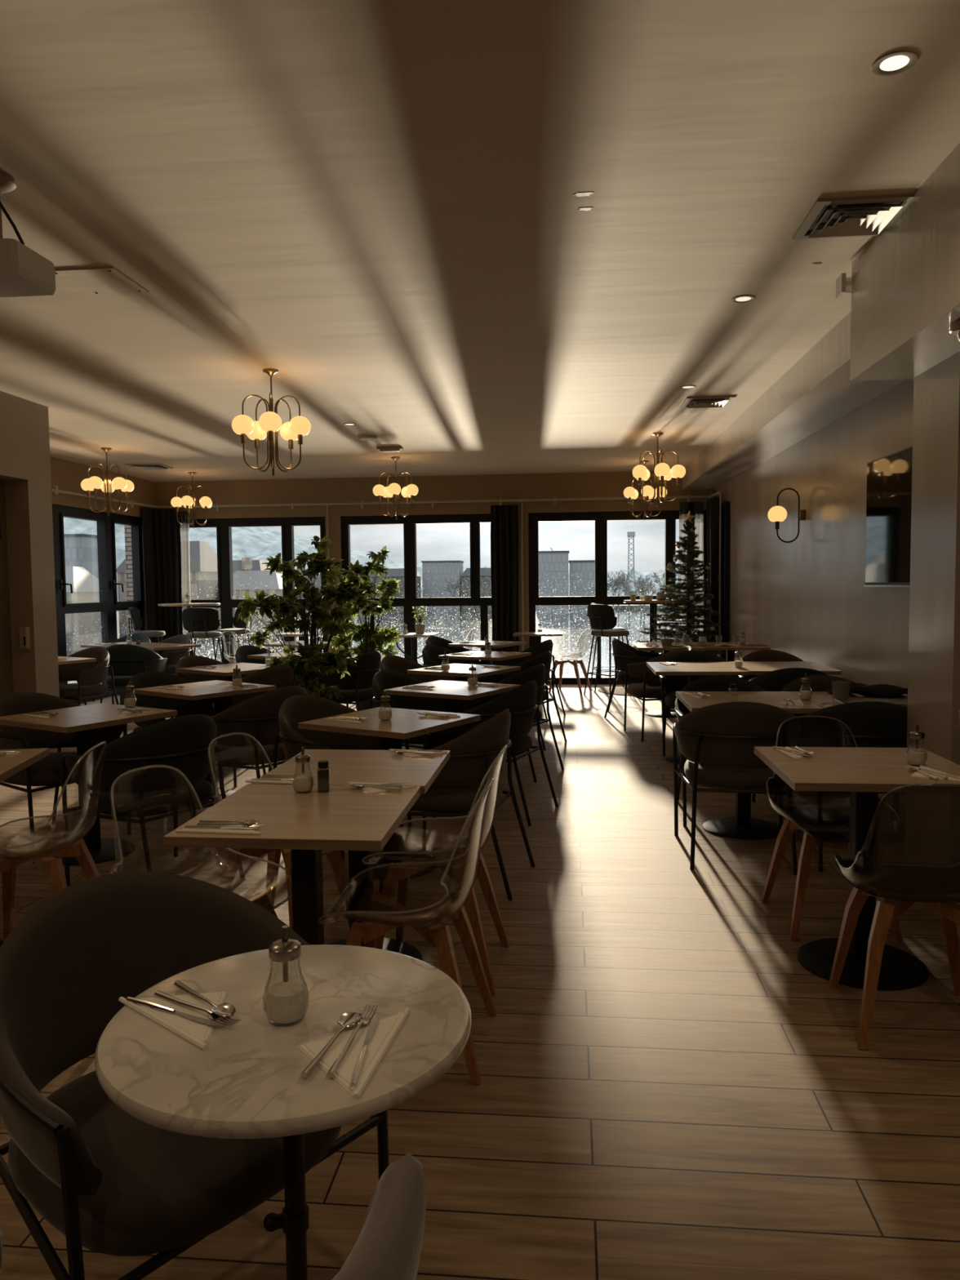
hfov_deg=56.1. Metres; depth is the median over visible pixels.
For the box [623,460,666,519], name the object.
chandelier
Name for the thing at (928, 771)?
fork
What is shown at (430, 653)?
armchair
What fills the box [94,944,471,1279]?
bistro table
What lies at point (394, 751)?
spoon
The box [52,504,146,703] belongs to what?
window
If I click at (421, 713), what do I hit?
spoon
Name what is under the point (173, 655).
armchair
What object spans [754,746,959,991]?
dining table
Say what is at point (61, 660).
dining table
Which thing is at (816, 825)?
shell chair
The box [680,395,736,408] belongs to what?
ceiling vent
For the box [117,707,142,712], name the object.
fork
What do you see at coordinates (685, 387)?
recessed light
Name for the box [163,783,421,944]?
dining table
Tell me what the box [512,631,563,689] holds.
dining table
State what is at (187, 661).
armchair
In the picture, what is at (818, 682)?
armchair
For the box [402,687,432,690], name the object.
napkin
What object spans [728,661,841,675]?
dining table
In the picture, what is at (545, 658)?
armchair
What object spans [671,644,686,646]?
saucer
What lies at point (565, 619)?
balcony railing
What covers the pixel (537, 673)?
armchair
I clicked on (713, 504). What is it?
curtain
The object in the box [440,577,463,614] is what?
bare tree
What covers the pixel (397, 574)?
warehouse
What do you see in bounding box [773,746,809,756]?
knife
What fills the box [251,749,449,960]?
dining table
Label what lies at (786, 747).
fork
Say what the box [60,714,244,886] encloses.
armchair
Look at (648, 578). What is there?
bare tree
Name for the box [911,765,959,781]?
napkin
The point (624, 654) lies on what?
armchair
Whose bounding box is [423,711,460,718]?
napkin
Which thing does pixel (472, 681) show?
sugar dispenser
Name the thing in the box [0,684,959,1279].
floor
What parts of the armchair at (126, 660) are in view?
leg, seat frame, seat, backrest, leg, leg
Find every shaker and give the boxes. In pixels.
[136,637,140,644]
[316,760,330,791]
[728,684,737,702]
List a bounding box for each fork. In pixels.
[34,712,57,715]
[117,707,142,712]
[154,990,240,1025]
[196,822,265,827]
[262,775,315,778]
[326,1004,377,1078]
[336,716,368,720]
[343,783,402,787]
[386,749,435,754]
[416,712,449,716]
[692,692,707,697]
[785,746,814,755]
[905,764,947,779]
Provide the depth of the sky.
459.59 m
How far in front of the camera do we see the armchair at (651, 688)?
8.25 m
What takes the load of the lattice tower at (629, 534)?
on the shore
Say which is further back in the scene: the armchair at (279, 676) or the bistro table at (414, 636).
the bistro table at (414, 636)
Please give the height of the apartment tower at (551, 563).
21.300 m
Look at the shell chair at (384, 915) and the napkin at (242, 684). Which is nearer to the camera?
the shell chair at (384, 915)
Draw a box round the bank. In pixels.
[67,610,323,684]
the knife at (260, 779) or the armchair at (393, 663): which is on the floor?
the armchair at (393, 663)
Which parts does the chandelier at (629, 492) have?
globe, globe, arm, arm, stem, arm, globe, arm, arm, globe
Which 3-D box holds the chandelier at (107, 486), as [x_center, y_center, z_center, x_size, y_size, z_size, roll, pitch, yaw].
[-4.090,-1.729,9.884,0.564,0.740,0.545,-2,4,-19]
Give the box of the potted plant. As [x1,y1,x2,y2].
[412,605,428,634]
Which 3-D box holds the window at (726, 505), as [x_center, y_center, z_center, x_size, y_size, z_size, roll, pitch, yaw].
[3.130,-0.552,11.796,0.110,2.420,0.880,0,4,6]
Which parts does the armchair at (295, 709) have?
leg, leg, backrest, leg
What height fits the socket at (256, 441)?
0.070 m
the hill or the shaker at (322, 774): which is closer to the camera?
the shaker at (322, 774)
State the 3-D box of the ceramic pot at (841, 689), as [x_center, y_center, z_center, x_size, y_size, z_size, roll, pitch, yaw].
[2.011,0.286,5.013,0.098,0.108,0.098,0,4,6]
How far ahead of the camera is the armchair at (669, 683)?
7.72 m
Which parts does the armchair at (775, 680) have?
backrest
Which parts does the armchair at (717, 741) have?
leg, leg, seat frame, seat, backrest, leg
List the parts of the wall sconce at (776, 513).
globe, arm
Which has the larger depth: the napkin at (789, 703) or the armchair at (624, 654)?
the armchair at (624, 654)
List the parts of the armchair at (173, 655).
seat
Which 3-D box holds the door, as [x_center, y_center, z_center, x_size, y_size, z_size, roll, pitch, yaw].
[-3.926,-0.114,6.832,0.075,2.300,1.105,0,4,6]
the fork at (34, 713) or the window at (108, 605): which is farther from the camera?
the window at (108, 605)
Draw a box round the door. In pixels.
[0,480,13,697]
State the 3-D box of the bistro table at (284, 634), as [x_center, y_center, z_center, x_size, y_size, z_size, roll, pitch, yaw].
[-2.440,0.295,12.346,0.560,0.779,0.500,0,4,6]
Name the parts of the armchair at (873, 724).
leg, leg, backrest, seat frame, leg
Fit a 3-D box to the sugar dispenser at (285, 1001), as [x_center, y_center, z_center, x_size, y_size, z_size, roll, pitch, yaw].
[-0.301,0.515,1.392,0.070,0.146,0.070,-1,4,-11]
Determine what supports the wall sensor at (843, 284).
attached to the wall at (806, 598)
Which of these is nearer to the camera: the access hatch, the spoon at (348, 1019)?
the spoon at (348, 1019)
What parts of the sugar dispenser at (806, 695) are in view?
lid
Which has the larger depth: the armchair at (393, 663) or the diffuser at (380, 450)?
the diffuser at (380, 450)
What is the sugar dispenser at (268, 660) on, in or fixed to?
on the dining table at (226, 669)
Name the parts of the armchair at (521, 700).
backrest, seat, leg, seat frame, leg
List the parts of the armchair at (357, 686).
backrest, seat, seat frame, leg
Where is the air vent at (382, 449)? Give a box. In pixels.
[376,446,403,452]
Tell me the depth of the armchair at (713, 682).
5.66 m
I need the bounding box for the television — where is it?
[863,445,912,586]
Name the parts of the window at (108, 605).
handle, pane, handle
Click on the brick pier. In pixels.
(126, 528)
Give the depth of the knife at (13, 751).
3.66 m
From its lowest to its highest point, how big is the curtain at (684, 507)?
2.480 m
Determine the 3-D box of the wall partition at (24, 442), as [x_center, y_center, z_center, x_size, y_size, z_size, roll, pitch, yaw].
[-4.990,-0.214,3.416,1.880,2.945,12.220,0,4,6]
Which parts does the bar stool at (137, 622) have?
frame, backrest, seat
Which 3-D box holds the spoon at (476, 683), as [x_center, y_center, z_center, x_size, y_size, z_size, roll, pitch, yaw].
[0.031,0.295,5.921,0.178,0.012,0.035,3,5,43]
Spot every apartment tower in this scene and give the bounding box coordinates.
[63,533,98,578]
[535,551,568,614]
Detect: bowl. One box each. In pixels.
[643,595,653,599]
[660,638,672,647]
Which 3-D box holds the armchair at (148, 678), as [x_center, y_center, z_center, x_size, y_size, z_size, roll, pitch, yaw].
[-2.140,0.642,6.253,0.647,0.833,0.647,2,4,31]
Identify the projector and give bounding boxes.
[0,171,55,297]
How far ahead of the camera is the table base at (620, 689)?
11.84 m
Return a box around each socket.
[86,490,90,497]
[93,488,97,494]
[117,488,121,495]
[124,491,128,497]
[240,433,245,444]
[254,439,259,448]
[267,430,273,440]
[288,439,293,448]
[297,434,302,444]
[392,493,395,500]
[638,477,641,484]
[660,475,663,483]
[663,480,666,486]
[676,477,679,484]
[775,521,779,528]
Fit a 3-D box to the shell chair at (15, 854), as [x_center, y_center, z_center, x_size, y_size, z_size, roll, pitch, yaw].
[-1.698,0.814,3.446,0.506,0.832,0.464,-1,4,-5]
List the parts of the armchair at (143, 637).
backrest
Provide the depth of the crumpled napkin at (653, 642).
9.43 m
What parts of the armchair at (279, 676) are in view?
leg, backrest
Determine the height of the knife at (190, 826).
0.010 m
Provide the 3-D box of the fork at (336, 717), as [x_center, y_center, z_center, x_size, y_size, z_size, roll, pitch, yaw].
[-0.635,0.392,4.470,0.195,0.012,0.019,2,4,32]
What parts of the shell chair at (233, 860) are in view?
leg, leg, leg, leg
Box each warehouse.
[358,568,421,613]
[460,568,492,612]
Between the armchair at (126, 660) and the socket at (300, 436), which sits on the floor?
the armchair at (126, 660)
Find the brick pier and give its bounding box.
[124,524,134,633]
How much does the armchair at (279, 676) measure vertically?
0.833 m
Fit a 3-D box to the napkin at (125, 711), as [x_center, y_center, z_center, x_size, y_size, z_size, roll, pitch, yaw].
[-1.885,0.386,4.857,0.243,0.007,0.141,1,4,29]
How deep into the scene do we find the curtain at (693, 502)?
12.17 m
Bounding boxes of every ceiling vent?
[124,463,173,469]
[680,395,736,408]
[792,194,913,239]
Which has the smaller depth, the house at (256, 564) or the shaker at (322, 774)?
the shaker at (322, 774)
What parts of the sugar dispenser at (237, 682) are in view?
lid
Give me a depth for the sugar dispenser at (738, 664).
7.03 m
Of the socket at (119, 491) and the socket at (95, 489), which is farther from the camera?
the socket at (119, 491)
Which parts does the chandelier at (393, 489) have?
globe, arm, globe, arm, globe, arm, stem, arm, arm, globe, globe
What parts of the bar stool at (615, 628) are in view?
leg, leg, seat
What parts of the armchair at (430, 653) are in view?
backrest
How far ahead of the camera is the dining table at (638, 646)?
9.52 m
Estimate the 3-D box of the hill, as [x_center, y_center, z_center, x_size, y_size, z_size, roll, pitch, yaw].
[139.059,-36.389,536.422,430.000,24.313,57.600,0,4,6]
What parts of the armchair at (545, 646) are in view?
backrest, leg, leg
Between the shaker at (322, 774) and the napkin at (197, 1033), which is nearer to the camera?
the napkin at (197, 1033)
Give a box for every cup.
[630,594,636,599]
[656,593,664,599]
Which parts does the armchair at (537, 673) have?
backrest, leg, seat, seat frame, leg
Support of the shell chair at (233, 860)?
on the floor
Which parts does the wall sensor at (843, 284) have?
mount plate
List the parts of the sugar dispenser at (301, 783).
lid, spout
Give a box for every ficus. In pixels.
[236,535,376,702]
[329,546,401,711]
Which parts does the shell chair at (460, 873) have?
leg, leg, leg, leg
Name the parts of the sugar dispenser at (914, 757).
lid, spout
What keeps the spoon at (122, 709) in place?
on the napkin at (125, 711)
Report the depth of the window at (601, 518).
12.54 m
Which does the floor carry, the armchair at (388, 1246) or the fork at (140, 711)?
the armchair at (388, 1246)
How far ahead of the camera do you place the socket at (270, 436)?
6.18 m
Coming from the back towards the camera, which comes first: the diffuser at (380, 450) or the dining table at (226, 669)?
the diffuser at (380, 450)
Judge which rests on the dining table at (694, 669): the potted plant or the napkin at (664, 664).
the napkin at (664, 664)
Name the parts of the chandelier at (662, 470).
globe, globe, arm, arm, stem, arm, globe, arm, globe, arm, globe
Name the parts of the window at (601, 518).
pane, pane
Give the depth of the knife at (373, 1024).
1.27 m
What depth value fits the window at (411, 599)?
12.78 m
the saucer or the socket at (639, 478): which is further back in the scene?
the saucer
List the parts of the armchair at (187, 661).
backrest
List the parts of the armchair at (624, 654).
leg, leg, seat frame, seat, backrest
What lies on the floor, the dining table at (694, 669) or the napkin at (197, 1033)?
the dining table at (694, 669)
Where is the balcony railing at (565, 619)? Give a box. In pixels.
[319,609,678,676]
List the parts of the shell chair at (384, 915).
leg, leg, leg, leg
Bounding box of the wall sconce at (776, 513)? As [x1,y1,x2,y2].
[768,488,805,542]
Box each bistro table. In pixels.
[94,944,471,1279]
[275,631,323,649]
[395,632,439,662]
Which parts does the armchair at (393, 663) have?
backrest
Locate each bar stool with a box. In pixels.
[128,607,165,642]
[181,607,223,662]
[215,606,252,663]
[583,604,629,695]
[590,602,629,692]
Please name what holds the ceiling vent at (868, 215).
in the ceiling
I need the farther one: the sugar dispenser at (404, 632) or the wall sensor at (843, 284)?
the sugar dispenser at (404, 632)
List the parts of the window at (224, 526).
pane, pane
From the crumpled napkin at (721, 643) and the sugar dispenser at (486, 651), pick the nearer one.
the sugar dispenser at (486, 651)
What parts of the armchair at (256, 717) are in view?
leg, seat, seat frame, leg, backrest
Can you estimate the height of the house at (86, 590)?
12.600 m
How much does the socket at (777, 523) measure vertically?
0.070 m
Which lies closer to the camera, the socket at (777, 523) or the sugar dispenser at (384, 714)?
the sugar dispenser at (384, 714)
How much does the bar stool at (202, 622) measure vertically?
1.159 m
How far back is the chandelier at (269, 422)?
6.33 m
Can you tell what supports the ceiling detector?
attached to the ceiling
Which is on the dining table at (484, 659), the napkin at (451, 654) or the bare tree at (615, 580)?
the napkin at (451, 654)
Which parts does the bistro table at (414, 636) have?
cast frame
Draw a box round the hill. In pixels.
[482,565,678,596]
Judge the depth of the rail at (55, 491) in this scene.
12.44 m
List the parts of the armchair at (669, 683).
leg, leg, seat frame, seat, backrest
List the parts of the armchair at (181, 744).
leg, backrest, seat frame, leg, seat, leg, leg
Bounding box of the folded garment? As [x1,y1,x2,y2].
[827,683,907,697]
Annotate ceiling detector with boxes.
[358,435,377,440]
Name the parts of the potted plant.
pot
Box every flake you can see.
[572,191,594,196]
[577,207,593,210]
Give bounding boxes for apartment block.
[421,560,463,612]
[568,560,595,613]
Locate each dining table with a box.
[0,702,177,865]
[0,747,49,947]
[57,656,96,664]
[80,641,159,705]
[132,680,275,806]
[135,643,200,672]
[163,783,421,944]
[176,662,270,681]
[247,651,334,684]
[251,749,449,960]
[262,640,333,679]
[297,706,480,879]
[382,680,520,712]
[406,663,520,711]
[438,650,531,682]
[448,640,526,665]
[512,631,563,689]
[631,642,705,717]
[646,662,748,764]
[675,691,822,839]
[694,642,770,662]
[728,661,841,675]
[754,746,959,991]
[790,691,907,841]
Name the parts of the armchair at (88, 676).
leg, seat, backrest, seat frame, leg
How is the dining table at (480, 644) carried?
on the floor
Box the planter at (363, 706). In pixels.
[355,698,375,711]
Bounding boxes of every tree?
[389,576,403,613]
[395,582,422,596]
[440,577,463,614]
[469,584,491,597]
[607,569,631,608]
[613,570,647,613]
[617,581,632,612]
[625,577,657,614]
[632,573,655,612]
[635,520,726,654]
[648,572,677,607]
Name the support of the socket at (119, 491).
attached to the chandelier at (107, 486)
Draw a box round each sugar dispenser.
[123,681,136,707]
[125,631,132,644]
[184,592,190,603]
[231,664,241,686]
[262,925,309,1025]
[265,647,272,665]
[293,746,314,792]
[378,690,392,720]
[402,622,407,634]
[440,652,449,670]
[466,663,477,685]
[484,640,492,654]
[537,622,542,632]
[640,589,644,599]
[733,648,742,667]
[739,630,746,644]
[799,673,812,700]
[906,724,927,765]
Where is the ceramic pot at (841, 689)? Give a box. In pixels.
[831,680,850,701]
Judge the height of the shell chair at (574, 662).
0.832 m
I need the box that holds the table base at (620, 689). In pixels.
[597,684,630,695]
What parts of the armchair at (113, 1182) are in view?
leg, backrest, seat, seat frame, leg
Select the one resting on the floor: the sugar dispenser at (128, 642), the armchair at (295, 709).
the armchair at (295, 709)
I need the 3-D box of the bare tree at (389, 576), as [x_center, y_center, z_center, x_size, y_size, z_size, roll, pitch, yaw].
[-30.697,-16.315,327.614,7.965,13.504,10.475,0,4,6]
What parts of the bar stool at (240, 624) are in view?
leg, leg, seat, backrest, frame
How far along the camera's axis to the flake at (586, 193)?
3.53 m
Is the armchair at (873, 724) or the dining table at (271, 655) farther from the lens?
the dining table at (271, 655)
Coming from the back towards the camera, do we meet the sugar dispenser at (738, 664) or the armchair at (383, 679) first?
the sugar dispenser at (738, 664)
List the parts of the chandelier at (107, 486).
globe, globe, arm, arm, stem, globe, arm, arm, globe, globe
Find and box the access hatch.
[54,266,148,295]
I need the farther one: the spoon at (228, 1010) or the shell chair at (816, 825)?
the shell chair at (816, 825)
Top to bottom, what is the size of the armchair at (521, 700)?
0.833 m
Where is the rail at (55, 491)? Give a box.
[51,485,721,511]
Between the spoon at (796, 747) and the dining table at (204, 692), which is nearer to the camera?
the spoon at (796, 747)
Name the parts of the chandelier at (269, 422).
globe, arm, globe, arm, globe, arm, stem, arm, arm, globe, globe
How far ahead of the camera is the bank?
122.14 m
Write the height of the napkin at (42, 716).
0.007 m
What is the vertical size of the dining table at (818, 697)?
0.750 m
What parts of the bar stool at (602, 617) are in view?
leg, frame, backrest, leg, seat, leg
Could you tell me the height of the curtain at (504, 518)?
2.490 m
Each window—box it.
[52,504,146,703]
[179,516,328,663]
[341,513,519,680]
[528,510,706,684]
[717,502,729,660]
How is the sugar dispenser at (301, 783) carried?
on the dining table at (343, 818)
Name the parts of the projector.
ceiling plate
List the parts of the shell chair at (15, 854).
leg, leg, leg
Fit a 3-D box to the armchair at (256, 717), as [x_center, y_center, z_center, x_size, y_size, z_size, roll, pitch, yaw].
[-1.324,0.682,5.482,0.647,0.833,0.647,2,4,35]
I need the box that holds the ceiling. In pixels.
[0,0,959,481]
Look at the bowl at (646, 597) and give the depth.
11.39 m
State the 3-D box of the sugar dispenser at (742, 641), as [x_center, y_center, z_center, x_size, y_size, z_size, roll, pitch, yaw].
[2.845,-0.034,9.733,0.070,0.146,0.070,0,4,6]
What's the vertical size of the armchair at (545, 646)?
0.833 m
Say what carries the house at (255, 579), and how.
on the bank
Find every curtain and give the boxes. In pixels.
[142,506,155,642]
[151,508,182,642]
[179,511,191,634]
[490,504,519,665]
[678,502,703,640]
[692,502,694,627]
[706,497,719,655]
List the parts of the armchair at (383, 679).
leg, seat frame, backrest, seat, leg, leg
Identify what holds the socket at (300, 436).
attached to the chandelier at (269, 422)
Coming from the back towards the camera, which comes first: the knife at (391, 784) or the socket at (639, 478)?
the socket at (639, 478)
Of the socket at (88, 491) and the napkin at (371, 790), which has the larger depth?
the socket at (88, 491)
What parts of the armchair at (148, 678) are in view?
seat, backrest, leg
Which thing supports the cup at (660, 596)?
on the bar table at (652, 602)
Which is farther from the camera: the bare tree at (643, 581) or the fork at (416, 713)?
the bare tree at (643, 581)
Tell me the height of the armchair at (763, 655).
0.833 m
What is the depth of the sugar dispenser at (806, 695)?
5.07 m
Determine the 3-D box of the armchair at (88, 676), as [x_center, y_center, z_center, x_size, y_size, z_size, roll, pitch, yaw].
[-3.941,0.497,8.882,0.647,0.833,0.647,1,4,26]
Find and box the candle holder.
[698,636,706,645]
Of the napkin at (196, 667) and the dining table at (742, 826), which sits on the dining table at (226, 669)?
the napkin at (196, 667)
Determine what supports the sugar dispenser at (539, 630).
on the dining table at (538, 636)
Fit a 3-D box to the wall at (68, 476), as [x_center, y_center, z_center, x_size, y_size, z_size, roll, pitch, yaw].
[-4.989,-0.714,11.470,0.250,2.945,3.880,0,4,6]
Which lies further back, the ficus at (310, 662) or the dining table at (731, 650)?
the dining table at (731, 650)
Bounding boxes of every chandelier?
[80,447,133,516]
[170,471,212,528]
[231,368,311,475]
[373,456,418,519]
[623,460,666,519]
[632,432,685,506]
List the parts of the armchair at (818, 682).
leg, backrest, leg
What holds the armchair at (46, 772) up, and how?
on the floor
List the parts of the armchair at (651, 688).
leg, leg, seat frame, seat, backrest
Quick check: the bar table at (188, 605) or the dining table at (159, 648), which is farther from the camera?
the bar table at (188, 605)
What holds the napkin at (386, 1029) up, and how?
on the bistro table at (247, 1082)
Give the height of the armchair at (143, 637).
0.833 m
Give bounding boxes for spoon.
[39,711,57,715]
[118,708,137,713]
[173,980,235,1017]
[199,819,258,824]
[262,773,310,776]
[300,1011,362,1079]
[339,715,366,719]
[351,783,400,791]
[392,750,434,755]
[418,712,447,717]
[475,683,495,686]
[795,746,813,755]
[907,766,938,780]
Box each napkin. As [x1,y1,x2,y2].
[4,751,21,755]
[22,713,51,719]
[118,991,227,1050]
[120,707,154,713]
[155,686,179,689]
[176,820,261,835]
[195,666,213,669]
[231,684,257,687]
[245,777,294,784]
[297,1008,409,1098]
[324,718,362,724]
[346,781,416,794]
[389,748,447,757]
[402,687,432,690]
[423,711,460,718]
[451,653,472,655]
[477,683,506,687]
[645,640,658,646]
[659,662,678,666]
[682,693,704,698]
[691,640,714,646]
[713,642,737,646]
[772,746,815,759]
[777,699,804,706]
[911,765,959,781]
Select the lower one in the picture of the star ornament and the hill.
the hill
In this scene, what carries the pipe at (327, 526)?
on the floor
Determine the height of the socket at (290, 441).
0.070 m
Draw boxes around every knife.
[0,750,15,752]
[25,712,51,715]
[126,996,226,1026]
[184,825,257,829]
[251,777,293,780]
[327,717,364,720]
[350,1013,377,1088]
[380,782,410,786]
[404,749,442,751]
[439,713,457,715]
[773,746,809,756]
[921,768,959,778]
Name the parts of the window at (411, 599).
pane, pane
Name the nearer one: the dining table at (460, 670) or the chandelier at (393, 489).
the dining table at (460, 670)
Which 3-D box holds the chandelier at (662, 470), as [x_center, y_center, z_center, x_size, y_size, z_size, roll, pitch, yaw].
[1.812,-1.750,9.259,0.564,0.740,0.545,-3,4,-35]
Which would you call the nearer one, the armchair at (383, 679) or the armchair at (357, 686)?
the armchair at (383, 679)
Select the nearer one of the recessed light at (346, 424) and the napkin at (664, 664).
the napkin at (664, 664)
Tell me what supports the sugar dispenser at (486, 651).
on the dining table at (484, 659)
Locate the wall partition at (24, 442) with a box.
[0,391,59,752]
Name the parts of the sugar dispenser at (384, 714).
spout, lid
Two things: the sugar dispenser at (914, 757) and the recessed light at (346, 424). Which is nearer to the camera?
the sugar dispenser at (914, 757)
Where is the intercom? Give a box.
[18,626,30,648]
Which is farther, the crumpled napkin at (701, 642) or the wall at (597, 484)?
the wall at (597, 484)
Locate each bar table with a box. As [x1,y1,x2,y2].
[157,602,220,655]
[623,599,680,652]
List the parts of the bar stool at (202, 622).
frame, backrest, seat, leg, leg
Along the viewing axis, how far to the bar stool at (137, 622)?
12.14 m
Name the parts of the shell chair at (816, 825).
leg, leg, leg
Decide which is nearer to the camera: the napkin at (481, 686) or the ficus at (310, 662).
the napkin at (481, 686)
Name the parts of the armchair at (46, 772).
leg, seat frame, seat, leg, backrest, leg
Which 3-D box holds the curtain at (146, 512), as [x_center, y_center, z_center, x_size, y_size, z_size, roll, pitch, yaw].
[-4.682,-0.602,12.730,0.062,2.520,0.234,0,4,6]
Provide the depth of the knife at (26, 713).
4.75 m
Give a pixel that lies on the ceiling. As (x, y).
(371, 205)
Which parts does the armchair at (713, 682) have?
leg, leg, backrest, leg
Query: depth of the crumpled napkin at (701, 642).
9.38 m
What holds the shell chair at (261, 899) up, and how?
on the floor
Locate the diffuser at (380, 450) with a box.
[379,448,399,452]
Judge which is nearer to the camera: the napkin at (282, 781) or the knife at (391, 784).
the knife at (391, 784)
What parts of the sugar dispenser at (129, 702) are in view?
lid, spout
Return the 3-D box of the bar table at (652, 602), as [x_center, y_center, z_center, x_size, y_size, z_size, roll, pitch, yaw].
[2.220,0.082,11.615,0.720,1.195,0.720,0,4,6]
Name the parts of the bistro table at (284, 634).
cast frame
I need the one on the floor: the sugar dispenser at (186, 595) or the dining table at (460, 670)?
the dining table at (460, 670)
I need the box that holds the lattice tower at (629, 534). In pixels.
[625,531,636,594]
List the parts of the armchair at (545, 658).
backrest, leg, seat, seat frame, leg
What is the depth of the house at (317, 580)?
180.95 m
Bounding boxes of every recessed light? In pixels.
[342,422,356,426]
[679,385,696,389]
[731,295,755,302]
[871,50,918,75]
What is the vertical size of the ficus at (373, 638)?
1.921 m
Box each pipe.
[326,505,331,652]
[520,501,524,650]
[718,491,721,653]
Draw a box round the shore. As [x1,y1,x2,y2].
[421,604,675,611]
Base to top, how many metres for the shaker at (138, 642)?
0.080 m
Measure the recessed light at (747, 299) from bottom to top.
0.004 m
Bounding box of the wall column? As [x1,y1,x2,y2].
[904,351,959,903]
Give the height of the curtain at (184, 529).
2.480 m
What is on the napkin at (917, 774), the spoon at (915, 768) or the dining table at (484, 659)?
the spoon at (915, 768)
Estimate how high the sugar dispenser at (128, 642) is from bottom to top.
0.146 m
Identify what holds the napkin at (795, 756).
on the dining table at (864, 772)
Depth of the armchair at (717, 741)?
4.49 m
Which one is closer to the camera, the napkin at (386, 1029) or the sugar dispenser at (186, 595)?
the napkin at (386, 1029)
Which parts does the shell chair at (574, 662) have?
leg, leg, leg, leg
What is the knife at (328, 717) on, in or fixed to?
on the napkin at (353, 721)
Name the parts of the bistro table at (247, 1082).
height knob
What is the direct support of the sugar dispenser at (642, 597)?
on the bar table at (652, 602)
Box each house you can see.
[65,566,102,656]
[115,541,218,644]
[214,557,298,641]
[232,560,270,573]
[296,565,353,626]
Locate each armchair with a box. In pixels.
[0,692,131,863]
[0,871,388,1279]
[0,1153,426,1279]
[57,646,119,705]
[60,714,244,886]
[92,633,151,701]
[100,644,168,704]
[124,671,236,787]
[152,634,194,675]
[170,655,248,718]
[191,685,307,818]
[227,664,293,774]
[235,644,275,664]
[256,694,412,860]
[310,650,381,711]
[368,670,469,750]
[379,655,458,750]
[379,707,535,900]
[422,644,480,682]
[425,635,479,661]
[432,680,558,826]
[465,663,564,782]
[478,650,567,750]
[492,639,565,719]
[604,637,662,717]
[623,645,692,742]
[659,650,741,756]
[672,702,800,874]
[674,675,766,826]
[738,649,803,680]
[749,667,827,790]
[773,675,899,816]
[778,701,907,871]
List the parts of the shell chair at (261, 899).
leg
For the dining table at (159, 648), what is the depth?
10.37 m
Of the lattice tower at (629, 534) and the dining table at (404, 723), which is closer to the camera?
the dining table at (404, 723)
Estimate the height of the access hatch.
0.011 m
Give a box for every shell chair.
[0,741,106,940]
[110,764,291,918]
[207,732,349,929]
[317,777,496,1085]
[361,744,508,994]
[548,628,591,693]
[761,715,902,942]
[828,783,959,1050]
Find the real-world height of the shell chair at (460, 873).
0.832 m
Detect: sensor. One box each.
[835,272,851,298]
[949,320,959,341]
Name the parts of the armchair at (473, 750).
leg, leg, seat, seat frame, backrest, leg, leg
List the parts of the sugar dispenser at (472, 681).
lid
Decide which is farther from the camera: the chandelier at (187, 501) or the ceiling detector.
the chandelier at (187, 501)
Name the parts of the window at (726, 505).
pane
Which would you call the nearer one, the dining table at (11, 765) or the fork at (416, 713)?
the dining table at (11, 765)
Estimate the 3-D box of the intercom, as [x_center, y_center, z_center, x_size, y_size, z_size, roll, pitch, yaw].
[-3.716,-0.017,7.344,0.070,0.180,0.059,0,4,6]
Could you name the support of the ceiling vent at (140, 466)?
in the ceiling
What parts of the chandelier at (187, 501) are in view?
globe, arm, globe, arm, stem, arm, arm, globe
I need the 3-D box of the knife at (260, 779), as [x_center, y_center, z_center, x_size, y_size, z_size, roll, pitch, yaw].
[-0.682,0.479,3.086,0.205,0.010,0.011,0,4,1]
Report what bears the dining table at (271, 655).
on the floor
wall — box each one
[49,456,155,613]
[155,471,715,653]
[715,378,914,688]
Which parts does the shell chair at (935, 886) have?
leg, leg, leg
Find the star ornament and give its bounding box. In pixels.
[682,511,695,523]
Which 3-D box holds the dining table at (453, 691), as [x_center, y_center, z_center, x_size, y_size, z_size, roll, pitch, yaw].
[-0.170,0.683,5.900,0.650,0.750,0.650,2,4,32]

